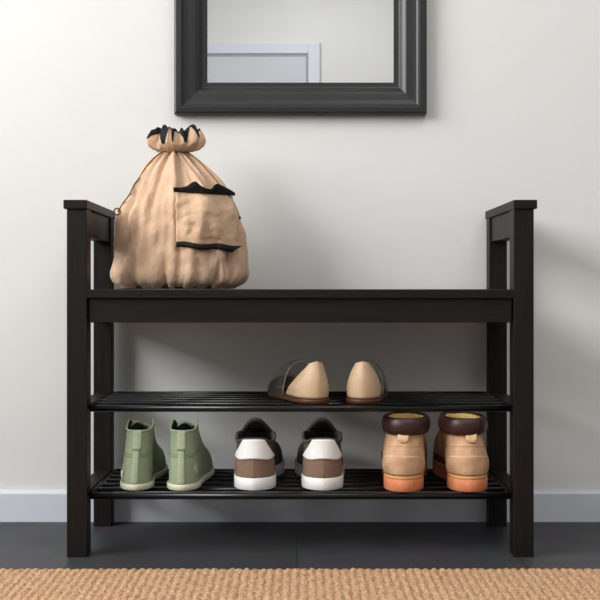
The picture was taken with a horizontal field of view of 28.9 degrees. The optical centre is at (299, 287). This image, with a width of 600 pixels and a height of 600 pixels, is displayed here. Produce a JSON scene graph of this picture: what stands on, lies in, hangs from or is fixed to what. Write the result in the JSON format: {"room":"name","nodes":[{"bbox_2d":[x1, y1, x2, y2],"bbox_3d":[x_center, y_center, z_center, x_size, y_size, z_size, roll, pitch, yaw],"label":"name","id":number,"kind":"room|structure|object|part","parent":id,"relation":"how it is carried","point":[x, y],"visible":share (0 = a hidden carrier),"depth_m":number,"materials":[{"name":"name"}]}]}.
{"room":"entryway","nodes":[
{"label":"entryway","id":0,"kind":"room"},
{"bbox_2d":[0,0,599,489],"bbox_3d":[-0.025,-0.840,2.478,4.850,2.650,0.100,0,0,0],"label":"wall","id":1,"kind":"structure","parent":0,"point":[321,201],"depth_m":2.43,"materials":[{"name":"paint"}]},
{"bbox_2d":[0,490,599,521],"bbox_3d":[-0.025,0.453,2.422,4.650,0.064,0.012,0,0,0],"label":"baseboard","id":2,"kind":"structure","parent":1,"relation":"attached to","point":[15,505],"depth_m":2.42,"materials":[{"name":"white paint"}]},
{"bbox_2d":[174,0,426,114],"bbox_3d":[0.001,-0.835,2.415,0.522,0.950,0.027,0,0,0],"label":"wall mirror","id":3,"kind":"object","parent":1,"relation":"hanging from","point":[232,57],"visible":1,"depth_m":2.42,"materials":[{"name":"black paint"}]},
{"bbox_2d":[207,0,392,82],"bbox_3d":[0.001,-0.835,2.425,0.390,0.818,0.002,0,0,0],"label":"mirror glass","id":4,"kind":"object","parent":3,"relation":"attached to","point":[249,41],"depth_m":2.42,"materials":[{"name":"white"}]},
{"bbox_2d":[0,522,599,569],"bbox_3d":[-0.025,0.535,-0.211,4.850,0.100,5.478,0,0,0],"label":"floor","id":5,"kind":"structure","parent":0,"point":[23,545],"depth_m":2.19,"materials":[{"name":"tile"}]},
{"bbox_2d":[63,200,536,556],"bbox_3d":[0.001,0.163,2.257,0.852,0.644,0.322,0,0,0],"label":"bench","id":6,"kind":"object","parent":5,"relation":"on","point":[496,305],"visible":0.95,"depth_m":2.11,"materials":[{"name":"black wood"}]},
{"bbox_3d":[-0.402,0.171,2.122,0.036,0.628,0.043,0,0,0],"label":"leg","id":7,"kind":"part","parent":6,"relation":"part of","materials":[{"name":"black wood"}]},
{"bbox_3d":[-0.404,-0.151,2.257,0.043,0.016,0.322,0,0,0],"label":"armrest","id":8,"kind":"part","parent":6,"relation":"part of","materials":[{"name":"black wood"}]},
{"bbox_3d":[-0.402,-0.118,2.257,0.028,0.048,0.229,0,0,0],"label":"rail","id":9,"kind":"part","parent":6,"relation":"part of","materials":[{"name":"black wood"}]},
{"bbox_3d":[-0.402,0.171,2.391,0.036,0.628,0.038,0,0,0],"label":"leg","id":10,"kind":"part","parent":6,"relation":"part of","materials":[{"name":"black wood"}]},
{"bbox_2d":[120,419,167,490],"bbox_3d":[-0.307,0.308,2.256,0.089,0.123,0.270,0,0,-2],"label":"sneaker","id":11,"kind":"object","parent":6,"relation":"on","point":[144,461],"visible":1,"depth_m":2.14,"materials":[{"name":"green leather"}]},
{"bbox_2d":[110,124,248,288],"bbox_3d":[-0.232,-0.156,2.261,0.266,0.316,0.206,0,0,0],"label":"drawstring bag","id":12,"kind":"object","parent":6,"relation":"on","point":[179,225],"visible":1,"depth_m":2.19,"materials":[{"name":"beige fabric"}]},
{"bbox_2d":[167,419,214,491],"bbox_3d":[-0.215,0.308,2.252,0.089,0.123,0.270,0,0,1],"label":"sneaker","id":13,"kind":"object","parent":6,"relation":"on","point":[190,461],"visible":1,"depth_m":2.13,"materials":[{"name":"green leather"}]},
{"bbox_2d":[234,417,284,490],"bbox_3d":[-0.082,0.306,2.260,0.099,0.127,0.286,0,0,1],"label":"sneaker","id":14,"kind":"object","parent":6,"relation":"on","point":[259,460],"visible":1,"depth_m":2.13,"materials":[{"name":"white leather"}]},
{"bbox_3d":[-0.084,0.325,2.150,0.074,0.047,0.062,0,0,1],"label":"heel panel","id":15,"kind":"part","parent":14,"relation":"part of","materials":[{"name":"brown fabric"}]},
{"bbox_3d":[0.001,0.374,2.356,0.757,0.008,0.008,0,0,0],"label":"rod","id":16,"kind":"part","parent":6,"relation":"part of","materials":[{"name":"black metal"}]},
{"bbox_3d":[0.001,0.374,2.388,0.757,0.008,0.008,0,0,0],"label":"rod","id":17,"kind":"part","parent":6,"relation":"part of","materials":[{"name":"black metal"}]},
{"bbox_2d":[267,361,329,403],"bbox_3d":[-0.004,0.173,2.232,0.082,0.077,0.246,0,0,-18],"label":"shoe","id":18,"kind":"object","parent":6,"relation":"on","point":[311,386],"visible":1,"depth_m":2.13,"materials":[{"name":"brown leather"}]},
{"bbox_3d":[0.001,0.377,2.112,0.761,0.012,0.012,0,0,0],"label":"rack frame","id":19,"kind":"part","parent":6,"relation":"part of","materials":[{"name":"black metal"}]},
{"bbox_3d":[0.001,0.374,2.215,0.757,0.008,0.008,0,0,0],"label":"rod","id":20,"kind":"part","parent":6,"relation":"part of","materials":[{"name":"black metal"}]},
{"bbox_3d":[0.001,0.374,2.166,0.757,0.008,0.008,0,0,0],"label":"rod","id":21,"kind":"part","parent":6,"relation":"part of","materials":[{"name":"black metal"}]},
{"bbox_3d":[0.001,0.218,2.112,0.761,0.012,0.012,0,0,0],"label":"rack frame","id":22,"kind":"part","parent":6,"relation":"part of","materials":[{"name":"black metal"}]},
{"bbox_3d":[0.001,0.215,2.388,0.757,0.008,0.008,0,0,0],"label":"rod","id":23,"kind":"part","parent":6,"relation":"part of","materials":[{"name":"black metal"}]},
{"bbox_3d":[0.001,0.215,2.356,0.757,0.008,0.008,0,0,0],"label":"rod","id":24,"kind":"part","parent":6,"relation":"part of","materials":[{"name":"black metal"}]},
{"bbox_3d":[0.001,0.215,2.264,0.757,0.008,0.008,0,0,0],"label":"rod","id":25,"kind":"part","parent":6,"relation":"part of","materials":[{"name":"black metal"}]},
{"bbox_3d":[0.001,0.011,2.256,0.769,0.016,0.312,0,0,0],"label":"seat","id":26,"kind":"part","parent":6,"relation":"part of","materials":[{"name":"black wood"}]},
{"bbox_3d":[0.001,0.374,2.312,0.757,0.008,0.008,0,0,0],"label":"rod","id":27,"kind":"part","parent":6,"relation":"part of","materials":[{"name":"black metal"}]},
{"bbox_3d":[0.001,0.374,2.264,0.757,0.008,0.008,0,0,0],"label":"rod","id":28,"kind":"part","parent":6,"relation":"part of","materials":[{"name":"black metal"}]},
{"bbox_3d":[0.001,0.215,2.312,0.757,0.008,0.008,0,0,0],"label":"rod","id":29,"kind":"part","parent":6,"relation":"part of","materials":[{"name":"black metal"}]},
{"bbox_3d":[0.001,0.215,2.215,0.757,0.008,0.008,0,0,0],"label":"rod","id":30,"kind":"part","parent":6,"relation":"part of","materials":[{"name":"black metal"}]},
{"bbox_3d":[0.001,0.215,2.166,0.757,0.008,0.008,0,0,0],"label":"rod","id":31,"kind":"part","parent":6,"relation":"part of","materials":[{"name":"black metal"}]},
{"bbox_2d":[295,417,344,490],"bbox_3d":[0.041,0.306,2.260,0.099,0.127,0.286,0,0,-1],"label":"sneaker","id":32,"kind":"object","parent":6,"relation":"on","point":[319,462],"visible":1,"depth_m":2.13,"materials":[{"name":"white leather"}]},
{"bbox_3d":[0.042,0.325,2.150,0.074,0.047,0.062,0,0,-1],"label":"heel panel","id":33,"kind":"part","parent":32,"relation":"part of","materials":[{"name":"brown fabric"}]},
{"bbox_2d":[346,361,387,403],"bbox_3d":[0.127,0.173,2.238,0.082,0.077,0.246,0,0,7],"label":"shoe","id":34,"kind":"object","parent":6,"relation":"on","point":[364,386],"visible":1,"depth_m":2.13,"materials":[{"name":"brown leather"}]},
{"bbox_2d":[381,412,429,491],"bbox_3d":[0.202,0.302,2.245,0.095,0.134,0.292,0,0,6],"label":"boot","id":35,"kind":"object","parent":6,"relation":"on","point":[404,446],"visible":1,"depth_m":2.11,"materials":[{"name":"tan leather"},{"name":"dark maroon leather"},{"name":"orange rubber"}]},
{"bbox_2d":[433,412,488,491],"bbox_3d":[0.306,0.302,2.246,0.099,0.135,0.293,0,0,0],"label":"boot","id":36,"kind":"object","parent":6,"relation":"on","point":[460,457],"visible":1,"depth_m":2.12,"materials":[{"name":"tan leather"},{"name":"dark maroon leather"},{"name":"orange rubber"}]},
{"bbox_3d":[0.403,0.171,2.391,0.036,0.628,0.038,0,0,0],"label":"leg","id":37,"kind":"part","parent":6,"relation":"part of","materials":[{"name":"black wood"}]},
{"bbox_3d":[0.403,-0.118,2.257,0.028,0.048,0.229,0,0,0],"label":"rail","id":38,"kind":"part","parent":6,"relation":"part of","materials":[{"name":"black wood"}]},
{"bbox_3d":[0.405,-0.151,2.257,0.043,0.016,0.322,0,0,0],"label":"armrest","id":39,"kind":"part","parent":6,"relation":"part of","materials":[{"name":"black wood"}]},
{"bbox_3d":[0.403,0.171,2.122,0.036,0.628,0.043,0,0,0],"label":"leg","id":40,"kind":"part","parent":6,"relation":"part of","materials":[{"name":"black wood"}]},
{"bbox_2d":[0,568,599,599],"bbox_3d":[0.000,0.479,1.545,1.700,0.011,0.890,0,0,0],"label":"jute rug","id":41,"kind":"object","parent":5,"relation":"on","point":[60,583],"visible":1,"depth_m":1.88,"materials":[{"name":"beige wicker"}]}
]}

